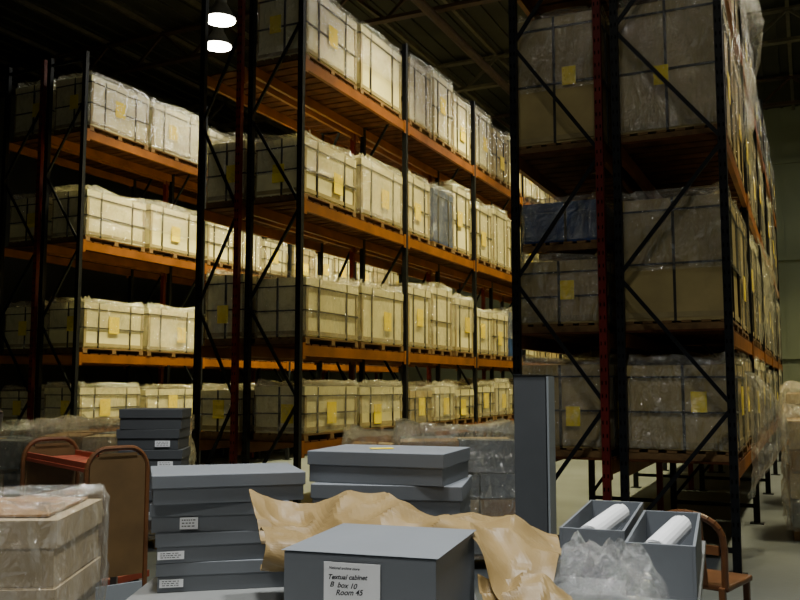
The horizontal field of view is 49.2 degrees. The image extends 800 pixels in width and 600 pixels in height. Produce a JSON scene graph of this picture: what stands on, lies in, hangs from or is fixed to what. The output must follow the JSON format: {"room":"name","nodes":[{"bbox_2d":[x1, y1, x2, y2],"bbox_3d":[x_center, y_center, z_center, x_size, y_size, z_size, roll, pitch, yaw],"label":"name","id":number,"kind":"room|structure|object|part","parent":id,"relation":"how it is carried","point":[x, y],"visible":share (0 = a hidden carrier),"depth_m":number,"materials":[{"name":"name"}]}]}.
{"room":"archive storage warehouse","nodes":[
{"label":"archive storage warehouse","id":0,"kind":"room"},
{"bbox_2d":[0,81,242,436],"bbox_3d":[-12.662,-1.437,18.267,0.200,9.600,32.000,-3,-6,25],"label":"wall","id":1,"kind":"structure","parent":0,"point":[96,286],"depth_m":25.25,"materials":[{"name":"paint"}]},
{"bbox_2d":[0,0,794,142],"bbox_3d":[-0.517,-6.693,13.088,24.080,0.100,31.980,-3,-6,25],"label":"ceiling beams","id":2,"kind":"structure","parent":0,"point":[468,24],"depth_m":20.56,"materials":[{"name":"black metal"}]},
{"bbox_2d":[0,0,799,141],"bbox_3d":[-0.789,-6.830,13.229,26.000,0.240,32.000,-3,-6,25],"label":"ceiling","id":3,"kind":"structure","parent":0,"point":[491,20],"depth_m":20.33,"materials":[{"name":"metal"}]},
{"bbox_2d":[208,26,231,51],"bbox_3d":[-3.330,-5.495,16.063,0.520,1.750,0.520,-3,-6,25],"label":"lamp","id":4,"kind":"object","parent":3,"relation":"hanging from","point":[218,41],"visible":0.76,"depth_m":15.89,"materials":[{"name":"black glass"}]},
{"bbox_2d":[209,0,235,26],"bbox_3d":[-2.925,-5.538,14.326,0.520,2.000,0.520,-3,-6,25],"label":"lamp","id":5,"kind":"object","parent":3,"relation":"hanging from","point":[220,14],"visible":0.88,"depth_m":14.13,"materials":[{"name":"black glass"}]},
{"bbox_2d":[0,0,502,97],"bbox_3d":[0.901,-5.937,16.784,25.980,0.740,0.180,-3,-6,25],"label":"roof truss","id":6,"kind":"object","parent":3,"relation":"attached to","point":[391,17],"depth_m":19.62,"materials":[{"name":"metal"}]},
{"bbox_2d":[411,0,509,95],"bbox_3d":[2.125,-5.822,11.766,7.010,0.310,31.980,-3,-6,25],"label":"ceiling pipes","id":7,"kind":"object","parent":3,"relation":"attached to","point":[422,5],"visible":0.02,"depth_m":17.78,"materials":[{"name":"black metal"}]},
{"bbox_2d":[171,4,799,129],"bbox_3d":[2.803,-5.542,20.844,25.980,0.740,0.180,-3,-6,25],"label":"roof truss","id":8,"kind":"object","parent":3,"relation":"attached to","point":[782,10],"depth_m":21.20,"materials":[{"name":"metal"}]},
{"bbox_2d":[486,74,799,128],"bbox_3d":[4.705,-5.146,24.903,25.980,0.740,0.180,-3,-6,25],"label":"roof truss","id":9,"kind":"object","parent":3,"relation":"attached to","point":[795,76],"depth_m":22.57,"materials":[{"name":"black metal"}]},
{"bbox_2d":[139,433,799,599],"bbox_3d":[-0.789,2.904,12.282,26.000,0.200,32.000,-3,-6,25],"label":"floor","id":10,"kind":"structure","parent":0,"point":[770,551],"depth_m":11.29,"materials":[{"name":"concrete"}]},
{"bbox_2d":[0,435,37,497],"bbox_3d":[-4.101,1.919,9.459,1.181,1.213,1.099,0,-6,0],"label":"load","id":11,"kind":"object","parent":10,"relation":"on","point":[12,448],"visible":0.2,"depth_m":9.05,"materials":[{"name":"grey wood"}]},
{"bbox_2d":[0,497,102,599],"bbox_3d":[-1.430,1.290,3.050,0.684,1.224,0.642,0,-6,-4],"label":"cartons","id":12,"kind":"object","parent":10,"relation":"on","point":[49,545],"visible":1,"depth_m":2.90,"materials":[{"name":"beige cardboard"}]},
{"bbox_2d":[0,409,148,585],"bbox_3d":[-2.600,1.504,6.652,0.530,1.494,1.389,-3,-6,30],"label":"truck","id":13,"kind":"object","parent":10,"relation":"on","point":[133,577],"visible":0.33,"depth_m":6.82,"materials":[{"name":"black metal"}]},
{"bbox_2d":[20,436,149,599],"bbox_3d":[-1.760,1.424,4.785,0.420,1.293,1.030,5,-7,-40],"label":"trolley","id":14,"kind":"object","parent":10,"relation":"on","point":[122,480],"visible":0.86,"depth_m":4.48,"materials":[{"name":"brown wood"}]},
{"bbox_3d":[-2.081,1.401,5.172,0.346,1.173,0.026,5,-7,-40],"label":"panel","id":15,"kind":"part","parent":14,"relation":"part of","materials":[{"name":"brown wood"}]},
{"bbox_2d":[26,450,100,472],"bbox_3d":[-1.760,0.888,4.837,0.300,0.050,0.970,5,-7,-40],"label":"shelf","id":16,"kind":"object","parent":14,"relation":"attached to","point":[75,460],"depth_m":4.90,"materials":[{"name":"red metal"}]},
{"bbox_3d":[-1.439,1.327,4.409,0.346,1.173,0.026,5,-7,-40],"label":"panel","id":17,"kind":"part","parent":14,"relation":"part of","materials":[{"name":"brown wood"}]},
{"bbox_2d":[38,431,156,548],"bbox_3d":[-2.950,1.844,9.062,1.486,1.286,1.095,0,-6,0],"label":"load","id":18,"kind":"object","parent":10,"relation":"on","point":[90,441],"visible":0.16,"depth_m":8.67,"materials":[{"name":"brown wood"}]},
{"bbox_2d":[96,512,151,586],"bbox_3d":[-1.700,1.805,5.953,0.700,0.760,0.600,1,-6,-6],"label":"side table","id":19,"kind":"object","parent":10,"relation":"on","point":[113,580],"visible":0.02,"depth_m":5.74,"materials":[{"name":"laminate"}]},
{"bbox_2d":[149,491,151,511],"bbox_3d":[-1.697,1.359,5.991,0.420,0.135,0.363,0,-6,-3],"label":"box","id":20,"kind":"object","parent":19,"relation":"on","point":[150,493],"visible":0.02,"depth_m":5.82,"materials":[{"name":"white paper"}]},
{"bbox_3d":[-1.695,1.225,6.019,0.420,0.135,0.363,1,-6,-6],"label":"box","id":21,"kind":"object","parent":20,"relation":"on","visible":0},
{"bbox_2d":[118,446,189,465],"bbox_3d":[-1.685,1.088,6.015,0.420,0.135,0.363,0,-6,-5],"label":"box","id":22,"kind":"object","parent":21,"relation":"on","point":[180,456],"visible":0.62,"depth_m":5.85,"materials":[{"name":"grey cardboard"}]},
{"bbox_2d":[116,427,189,449],"bbox_3d":[-1.700,0.955,6.043,0.420,0.135,0.363,0,-6,-2],"label":"box","id":23,"kind":"object","parent":22,"relation":"on","point":[145,439],"visible":0.91,"depth_m":5.87,"materials":[{"name":"grey cardboard"}]},
{"bbox_3d":[-1.700,0.918,6.048,0.420,0.061,0.360,0,-6,-2],"label":"lid","id":24,"kind":"part","parent":23,"relation":"part of","materials":[{"name":"grey cardboard"}]},
{"bbox_2d":[119,408,191,428],"bbox_3d":[-1.687,0.819,6.052,0.420,0.135,0.360,0,-6,-3],"label":"box","id":25,"kind":"object","parent":23,"relation":"on","point":[130,418],"visible":1,"depth_m":5.88,"materials":[{"name":"grey cardboard"}]},
{"bbox_3d":[-1.687,0.782,6.055,0.420,0.061,0.360,0,-6,-3],"label":"lid","id":26,"kind":"part","parent":25,"relation":"part of","materials":[{"name":"grey cardboard"}]},
{"bbox_3d":[-1.685,1.052,6.020,0.420,0.061,0.360,0,-6,-5],"label":"lid","id":27,"kind":"part","parent":22,"relation":"part of","materials":[{"name":"grey cardboard"}]},
{"bbox_2d":[0,50,397,464],"bbox_3d":[-3.201,0.037,19.477,1.860,6.900,12.340,-3,-6,25],"label":"rack","id":28,"kind":"object","parent":10,"relation":"on","point":[87,151],"visible":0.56,"depth_m":14.56,"materials":[{"name":"metal"}]},
{"bbox_2d":[0,391,44,426],"bbox_3d":[-5.862,1.758,14.676,0.889,0.683,1.423,-3,-6,25],"label":"crate","id":29,"kind":"object","parent":28,"relation":"in","point":[12,404],"visible":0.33,"depth_m":14.09,"materials":[{"name":"brown wood"}]},
{"bbox_2d":[3,307,48,353],"bbox_3d":[-5.836,0.500,14.788,0.898,0.869,1.427,-3,-6,25],"label":"crate","id":30,"kind":"object","parent":28,"relation":"in","point":[17,320],"visible":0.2,"depth_m":14.20,"materials":[{"name":"brown wood"}]},
{"bbox_2d":[8,196,52,246],"bbox_3d":[-5.843,-1.279,14.959,0.855,0.904,1.420,-3,-6,25],"label":"crate","id":31,"kind":"object","parent":28,"relation":"in","point":[19,236],"visible":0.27,"depth_m":14.38,"materials":[{"name":"brown wood"}]},
{"bbox_2d":[13,84,55,140],"bbox_3d":[-5.840,-3.115,15.143,0.865,1.034,1.422,-3,-6,25],"label":"crate","id":32,"kind":"object","parent":28,"relation":"in","point":[27,105],"visible":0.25,"depth_m":14.58,"materials":[{"name":"brown wood"}]},
{"bbox_2d":[43,388,139,428],"bbox_3d":[-5.014,1.692,14.283,0.818,0.739,1.426,-3,-6,25],"label":"crate","id":33,"kind":"object","parent":28,"relation":"in","point":[96,407],"visible":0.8,"depth_m":13.81,"materials":[{"name":"brown wood"}]},
{"bbox_2d":[47,302,143,354],"bbox_3d":[-4.992,0.439,14.398,0.835,0.914,1.424,-3,-6,25],"label":"crate","id":34,"kind":"object","parent":28,"relation":"in","point":[104,328],"visible":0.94,"depth_m":13.95,"materials":[{"name":"brown wood"}]},
{"bbox_2d":[51,189,145,251],"bbox_3d":[-5.001,-1.333,14.578,0.815,0.936,1.423,-3,-6,25],"label":"crate","id":35,"kind":"object","parent":28,"relation":"in","point":[111,220],"visible":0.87,"depth_m":14.15,"materials":[{"name":"brown wood"}]},
{"bbox_2d":[54,74,148,149],"bbox_3d":[-5.010,-3.148,14.757,0.852,1.025,1.410,-3,-6,25],"label":"crate","id":36,"kind":"object","parent":28,"relation":"in","point":[115,111],"visible":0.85,"depth_m":14.30,"materials":[{"name":"brown wood"}]},
{"bbox_2d":[139,389,192,421],"bbox_3d":[-4.377,1.834,15.586,0.825,0.708,1.421,-3,-6,25],"label":"crate","id":37,"kind":"object","parent":28,"relation":"in","point":[148,398],"visible":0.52,"depth_m":15.32,"materials":[{"name":"brown wood"}]},
{"bbox_2d":[142,307,194,357],"bbox_3d":[-4.372,0.555,15.707,0.852,0.936,1.422,-3,-6,25],"label":"crate","id":38,"kind":"object","parent":28,"relation":"in","point":[167,333],"visible":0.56,"depth_m":15.45,"materials":[{"name":"brown wood"}]},
{"bbox_2d":[144,204,196,261],"bbox_3d":[-4.388,-1.224,15.889,0.851,0.973,1.420,-3,-6,25],"label":"crate","id":39,"kind":"object","parent":28,"relation":"in","point":[168,232],"visible":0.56,"depth_m":15.61,"materials":[{"name":"brown wood"}]},
{"bbox_2d":[148,102,198,167],"bbox_3d":[-4.397,-3.018,16.068,0.837,1.019,1.426,-3,-6,25],"label":"crate","id":40,"kind":"object","parent":28,"relation":"in","point":[174,135],"visible":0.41,"depth_m":15.80,"materials":[{"name":"brown wood"}]},
{"bbox_2d":[138,130,397,389],"bbox_3d":[-2.559,-0.218,20.892,1.851,5.820,8.986,-3,-6,25],"label":"stacked crates","id":41,"kind":"object","parent":28,"relation":"in","point":[215,234],"visible":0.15,"depth_m":18.56,"materials":[{"name":"brown wood"}]},
{"bbox_2d":[126,576,476,599],"bbox_3d":[-0.370,1.504,3.069,1.320,0.800,2.400,0,-6,0],"label":"work table","id":42,"kind":"object","parent":10,"relation":"on","point":[148,591],"visible":0.02,"depth_m":3.35,"materials":[{"name":"metal"}]},
{"bbox_2d":[156,558,283,592],"bbox_3d":[-0.732,1.100,3.623,0.520,0.112,0.403,1,-6,-12],"label":"box","id":43,"kind":"object","parent":42,"relation":"on","point":[242,573],"visible":0.66,"depth_m":3.43,"materials":[{"name":"grey cardboard"}]},
{"bbox_2d":[155,530,265,563],"bbox_3d":[-0.745,0.987,3.630,0.520,0.112,0.403,1,-6,-15],"label":"box","id":44,"kind":"object","parent":43,"relation":"on","point":[173,547],"visible":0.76,"depth_m":3.43,"materials":[{"name":"grey cardboard"}]},
{"bbox_3d":[-0.746,0.957,3.634,0.520,0.050,0.400,1,-6,-15],"label":"lid","id":45,"kind":"part","parent":44,"relation":"part of","materials":[{"name":"grey cardboard"}]},
{"bbox_2d":[150,500,288,532],"bbox_3d":[-0.745,0.875,3.644,0.540,0.112,0.403,1,-6,-10],"label":"box","id":46,"kind":"object","parent":44,"relation":"on","point":[230,516],"visible":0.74,"depth_m":3.44,"materials":[{"name":"grey cardboard"}]},
{"bbox_3d":[-0.745,0.845,3.648,0.540,0.050,0.400,1,-6,-10],"label":"lid","id":47,"kind":"part","parent":46,"relation":"part of","materials":[{"name":"grey cardboard"}]},
{"bbox_2d":[150,463,305,504],"bbox_3d":[-0.732,0.763,3.657,0.600,0.112,0.440,2,-6,-17],"label":"box","id":48,"kind":"object","parent":46,"relation":"on","point":[214,483],"visible":1,"depth_m":3.47,"materials":[{"name":"grey cardboard"}]},
{"bbox_3d":[-0.732,0.732,3.660,0.600,0.050,0.440,2,-6,-17],"label":"lid","id":49,"kind":"part","parent":48,"relation":"part of","materials":[{"name":"grey cardboard"}]},
{"bbox_3d":[-0.732,1.070,3.628,0.520,0.050,0.400,1,-6,-12],"label":"lid","id":50,"kind":"part","parent":43,"relation":"part of","materials":[{"name":"grey cardboard"}]},
{"bbox_2d":[281,523,475,599],"bbox_3d":[-0.045,0.892,2.634,0.460,0.335,0.503,-2,-6,17],"label":"box","id":51,"kind":"object","parent":42,"relation":"on","point":[345,561],"visible":1,"depth_m":2.45,"materials":[{"name":"grey cardboard"}]},
{"bbox_3d":[-0.045,0.726,2.652,0.460,0.001,0.500,-2,-6,17],"label":"lid","id":52,"kind":"part","parent":51,"relation":"part of","materials":[{"name":"grey cardboard"}]},
{"bbox_2d":[478,569,575,599],"bbox_3d":[0.390,0.932,2.597,0.304,0.221,0.247,0,-6,3],"label":"kraft paper","id":53,"kind":"object","parent":42,"relation":"on","point":[531,584],"visible":0.96,"depth_m":2.65,"materials":[{"name":"beige paper"}]},
{"bbox_3d":[-0.040,1.105,3.769,0.600,0.130,0.460,-1,-6,11],"label":"box","id":54,"kind":"object","parent":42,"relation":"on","visible":0},
{"bbox_3d":[-0.029,0.975,3.777,0.600,0.130,0.460,-1,-6,14],"label":"box","id":55,"kind":"object","parent":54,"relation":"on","visible":0},
{"bbox_2d":[310,475,471,514],"bbox_3d":[-0.021,0.845,3.800,0.630,0.130,0.480,-1,-6,9],"label":"box","id":56,"kind":"object","parent":55,"relation":"on","point":[455,496],"visible":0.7,"depth_m":3.56,"materials":[{"name":"grey cardboard"}]},
{"bbox_2d":[307,444,469,486],"bbox_3d":[-0.039,0.715,3.813,0.600,0.130,0.440,-2,-6,18],"label":"box","id":57,"kind":"object","parent":56,"relation":"on","point":[437,466],"visible":1,"depth_m":3.63,"materials":[{"name":"grey cardboard"}]},
{"bbox_3d":[-0.039,0.679,3.816,0.600,0.058,0.440,-2,-6,18],"label":"lid","id":58,"kind":"part","parent":57,"relation":"part of","materials":[{"name":"grey cardboard"}]},
{"bbox_3d":[-0.021,0.809,3.803,0.630,0.058,0.480,-1,-6,9],"label":"lid","id":59,"kind":"part","parent":56,"relation":"part of","materials":[{"name":"grey cardboard"}]},
{"bbox_3d":[-0.100,0.984,3.089,0.500,0.240,0.300,-1,-6,8],"label":"box","id":60,"kind":"object","parent":42,"relation":"on","visible":0},
{"bbox_2d":[258,526,314,571],"bbox_3d":[-0.361,0.853,2.974,0.230,0.152,0.255,1,-6,-13],"label":"kraft paper","id":61,"kind":"object","parent":60,"relation":"on","point":[277,539],"visible":0.56,"depth_m":2.88,"materials":[{"name":"beige paper"}]},
{"bbox_2d":[247,490,559,599],"bbox_3d":[-0.053,0.863,3.040,1.198,0.323,0.667,-1,-6,11],"label":"kraft paper","id":62,"kind":"object","parent":60,"relation":"on","point":[508,544],"visible":0.74,"depth_m":3.06,"materials":[{"name":"beige paper"}]},
{"bbox_2d":[352,441,399,444],"bbox_3d":[-0.098,1.873,8.862,0.992,1.189,0.970,0,-6,0],"label":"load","id":63,"kind":"object","parent":10,"relation":"on","point":[354,442],"visible":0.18,"depth_m":9.06,"materials":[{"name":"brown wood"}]},
{"bbox_2d":[191,0,561,503],"bbox_3d":[1.336,-0.130,17.762,1.640,6.900,15.390,-3,-6,25],"label":"rack","id":64,"kind":"object","parent":10,"relation":"on","point":[299,94],"visible":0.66,"depth_m":12.28,"materials":[{"name":"metal"}]},
{"bbox_2d":[200,390,254,438],"bbox_3d":[-1.979,1.441,11.591,0.681,0.716,1.415,-3,-6,25],"label":"crate","id":65,"kind":"object","parent":64,"relation":"in","point":[215,404],"visible":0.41,"depth_m":11.01,"materials":[{"name":"brown wood"}]},
{"bbox_2d":[206,140,255,208],"bbox_3d":[-1.963,-1.607,11.883,0.656,0.959,1.419,-3,-6,25],"label":"crate","id":66,"kind":"object","parent":64,"relation":"in","point":[218,195],"visible":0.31,"depth_m":11.29,"materials":[{"name":"brown wood"}]},
{"bbox_2d":[205,274,267,345],"bbox_3d":[-1.946,0.130,11.702,0.646,1.006,1.419,-3,-6,25],"label":"crate","id":67,"kind":"object","parent":64,"relation":"in","point":[220,288],"visible":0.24,"depth_m":11.11,"materials":[{"name":"brown wood"}]},
{"bbox_2d":[255,136,355,216],"bbox_3d":[-1.219,-1.616,11.537,0.792,0.910,1.427,-3,-6,25],"label":"crate","id":68,"kind":"object","parent":64,"relation":"in","point":[329,175],"visible":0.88,"depth_m":11.04,"materials":[{"name":"brown wood"}]},
{"bbox_2d":[253,386,357,440],"bbox_3d":[-1.183,1.383,11.227,0.799,0.761,1.422,-3,-6,25],"label":"crate","id":69,"kind":"object","parent":64,"relation":"in","point":[327,411],"visible":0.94,"depth_m":10.73,"materials":[{"name":"brown wood"}]},
{"bbox_2d":[255,277,358,347],"bbox_3d":[-1.184,0.136,11.348,0.796,0.927,1.423,-3,-6,25],"label":"crate","id":70,"kind":"object","parent":64,"relation":"in","point":[330,309],"visible":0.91,"depth_m":10.85,"materials":[{"name":"brown wood"}]},
{"bbox_2d":[257,0,356,89],"bbox_3d":[-1.221,-3.474,11.715,0.806,1.083,1.418,-3,-6,25],"label":"crate","id":71,"kind":"object","parent":64,"relation":"in","point":[331,35],"visible":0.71,"depth_m":11.23,"materials":[{"name":"brown wood"}]},
{"bbox_2d":[352,157,401,233],"bbox_3d":[-0.580,-1.528,12.839,0.805,0.987,1.423,-3,-6,25],"label":"crate","id":72,"kind":"object","parent":64,"relation":"in","point":[378,192],"visible":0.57,"depth_m":12.58,"materials":[{"name":"brown wood"}]},
{"bbox_2d":[354,285,402,350],"bbox_3d":[-0.575,0.243,12.662,0.817,0.968,1.417,-3,-6,25],"label":"crate","id":73,"kind":"object","parent":64,"relation":"in","point":[380,312],"visible":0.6,"depth_m":12.44,"materials":[{"name":"brown wood"}]},
{"bbox_2d":[356,24,401,118],"bbox_3d":[-0.586,-3.365,13.022,0.783,1.120,1.424,-3,-6,25],"label":"crate","id":74,"kind":"object","parent":64,"relation":"in","point":[378,71],"visible":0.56,"depth_m":12.79,"materials":[{"name":"brown wood"}]},
{"bbox_2d":[356,387,401,434],"bbox_3d":[-0.594,1.514,12.546,0.816,0.754,1.420,-3,-6,25],"label":"crate","id":75,"kind":"object","parent":64,"relation":"in","point":[379,409],"visible":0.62,"depth_m":12.32,"materials":[{"name":"brown wood"}]},
{"bbox_2d":[326,57,584,429],"bbox_3d":[1.988,-0.489,19.180,1.624,6.029,12.043,-3,-6,25],"label":"stacked crates","id":76,"kind":"object","parent":64,"relation":"in","point":[439,323],"visible":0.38,"depth_m":15.38,"materials":[{"name":"brown wood"}]},
{"bbox_2d":[400,436,514,558],"bbox_3d":[0.520,1.748,8.070,1.222,1.284,1.083,0,-6,0],"label":"load","id":77,"kind":"object","parent":10,"relation":"on","point":[491,464],"visible":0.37,"depth_m":7.66,"materials":[{"name":"grey plastic"}]},
{"bbox_2d":[514,375,557,575],"bbox_3d":[0.781,1.265,5.049,0.214,1.660,0.160,-2,-6,22],"label":"box","id":78,"kind":"object","parent":10,"relation":"on","point":[534,397],"visible":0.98,"depth_m":5.03,"materials":[{"name":"grey cardboard"}]},
{"bbox_2d":[557,541,705,599],"bbox_3d":[0.982,1.565,3.688,0.580,0.800,1.900,-2,-6,20],"label":"work table","id":79,"kind":"object","parent":10,"relation":"on","point":[582,588],"visible":0.07,"depth_m":3.47,"materials":[{"name":"laminate"}]},
{"bbox_2d":[559,500,643,579],"bbox_3d":[0.964,1.085,4.094,0.270,0.234,0.950,-2,-6,20],"label":"box","id":80,"kind":"object","parent":79,"relation":"on","point":[591,541],"visible":0.77,"depth_m":3.67,"materials":[{"name":"grey cardboard"}]},
{"bbox_2d":[624,510,701,599],"bbox_3d":[1.141,1.049,3.733,0.260,0.234,0.920,-2,-6,20],"label":"box","id":81,"kind":"object","parent":79,"relation":"on","point":[663,549],"visible":1,"depth_m":3.33,"materials":[{"name":"grey cardboard"}]},
{"bbox_2d":[508,0,786,573],"bbox_3d":[5.216,-0.397,15.016,2.065,6.900,15.390,-3,-6,25],"label":"rack","id":82,"kind":"object","parent":10,"relation":"on","point":[678,167],"visible":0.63,"depth_m":8.54,"materials":[{"name":"metal"}]},
{"bbox_2d":[521,259,616,333],"bbox_3d":[1.827,-0.031,9.002,0.907,0.804,1.422,-3,-6,25],"label":"crate","id":83,"kind":"object","parent":82,"relation":"in","point":[565,293],"visible":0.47,"depth_m":8.40,"materials":[{"name":"brown wood"}]},
{"bbox_2d":[522,199,614,264],"bbox_3d":[1.820,-0.722,9.067,0.839,0.592,1.282,-3,-6,25],"label":"crate","id":84,"kind":"object","parent":83,"relation":"on","point":[574,236],"visible":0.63,"depth_m":8.56,"materials":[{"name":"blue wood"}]},
{"bbox_2d":[517,10,627,173],"bbox_3d":[1.837,-2.128,9.200,0.914,1.477,1.419,-3,-6,25],"label":"crate","id":85,"kind":"object","parent":82,"relation":"in","point":[559,49],"visible":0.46,"depth_m":8.61,"materials":[{"name":"brown wood"}]},
{"bbox_2d":[522,364,630,457],"bbox_3d":[1.824,1.050,8.898,0.924,0.972,1.431,-3,-6,25],"label":"crate","id":86,"kind":"object","parent":82,"relation":"in","point":[577,405],"visible":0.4,"depth_m":8.25,"materials":[{"name":"brown wood"}]},
{"bbox_2d":[561,360,650,365],"bbox_3d":[2.463,1.134,10.199,0.902,1.056,1.418,-3,-6,25],"label":"crate","id":87,"kind":"object","parent":82,"relation":"in","point":[563,362],"visible":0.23,"depth_m":9.67,"materials":[{"name":"brown wood"}]},
{"bbox_2d":[618,0,623,7],"bbox_3d":[1.825,-3.719,9.356,0.938,1.114,1.424,-3,-6,25],"label":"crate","id":88,"kind":"object","parent":82,"relation":"in","point":[620,2],"visible":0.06,"depth_m":9.61,"materials":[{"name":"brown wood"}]},
{"bbox_2d":[618,0,735,162],"bbox_3d":[2.786,-2.155,8.757,0.998,1.446,1.426,-3,-6,25],"label":"crate","id":89,"kind":"object","parent":82,"relation":"in","point":[676,37],"visible":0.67,"depth_m":8.17,"materials":[{"name":"brown wood"}]},
{"bbox_2d":[623,193,742,335],"bbox_3d":[2.790,-0.336,8.578,1.010,1.329,1.422,-3,-6,25],"label":"crate","id":90,"kind":"object","parent":82,"relation":"in","point":[677,274],"visible":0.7,"depth_m":7.99,"materials":[{"name":"brown wood"}]},
{"bbox_2d":[627,364,747,461],"bbox_3d":[2.797,1.010,8.441,0.993,0.964,1.426,-3,-6,25],"label":"crate","id":91,"kind":"object","parent":82,"relation":"in","point":[672,409],"visible":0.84,"depth_m":7.88,"materials":[{"name":"brown wood"}]},
{"bbox_2d":[610,0,782,440],"bbox_3d":[5.864,-0.756,16.439,2.064,6.028,12.039,-3,-6,25],"label":"stacked crates","id":92,"kind":"object","parent":82,"relation":"in","point":[746,50],"visible":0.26,"depth_m":13.16,"materials":[{"name":"brown wood"}]},
{"bbox_2d":[651,360,752,446],"bbox_3d":[3.393,1.102,9.769,0.995,1.038,1.424,-3,-6,25],"label":"crate","id":93,"kind":"object","parent":82,"relation":"in","point":[742,363],"visible":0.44,"depth_m":9.49,"materials":[{"name":"brown wood"}]},
{"bbox_2d":[730,0,737,35],"bbox_3d":[3.402,-3.647,10.226,0.973,1.140,1.417,-3,-6,25],"label":"crate","id":94,"kind":"object","parent":82,"relation":"in","point":[733,2],"visible":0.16,"depth_m":10.33,"materials":[{"name":"brown wood"}]},
{"bbox_2d":[731,48,744,189],"bbox_3d":[3.407,-2.021,10.064,0.985,1.432,1.422,-3,-6,25],"label":"crate","id":95,"kind":"object","parent":82,"relation":"in","point":[735,79],"visible":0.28,"depth_m":9.96,"materials":[{"name":"brown wood"}]},
{"bbox_2d":[734,209,748,339],"bbox_3d":[3.377,-0.269,9.903,1.024,1.452,1.429,-3,-6,25],"label":"crate","id":96,"kind":"object","parent":82,"relation":"in","point":[744,326],"visible":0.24,"depth_m":9.88,"materials":[{"name":"brown wood"}]},
{"bbox_2d":[669,509,751,599],"bbox_3d":[1.811,1.675,5.228,0.438,0.881,0.510,-5,-7,40],"label":"wooden chair","id":97,"kind":"object","parent":10,"relation":"on","point":[723,581],"visible":0.45,"depth_m":5.02,"materials":[{"name":"brown wood"}]},
{"bbox_3d":[1.840,1.678,5.262,0.420,0.035,0.420,-5,-7,40],"label":"seat","id":98,"kind":"part","parent":97,"relation":"part of","materials":[{"name":"brown wood"}]},
{"bbox_2d":[786,418,799,540],"bbox_3d":[4.789,1.819,9.441,1.278,1.410,1.372,-2,-6,22],"label":"load","id":99,"kind":"object","parent":10,"relation":"on","point":[792,424],"visible":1,"depth_m":9.11,"materials":[{"name":"beige plastic"}]},
{"bbox_2d":[786,392,799,463],"bbox_3d":[5.843,1.921,11.819,1.288,1.666,1.377,-3,-6,25],"label":"load","id":100,"kind":"object","parent":10,"relation":"on","point":[792,410],"visible":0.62,"depth_m":11.54,"materials":[{"name":"brown wood"}]},
{"bbox_2d":[255,105,799,441],"bbox_3d":[5.996,-0.564,27.239,26.000,9.600,0.290,-3,-6,25],"label":"wall","id":101,"kind":"structure","parent":0,"point":[782,125],"depth_m":25.08,"materials":[{"name":"beige paint"}]}
]}

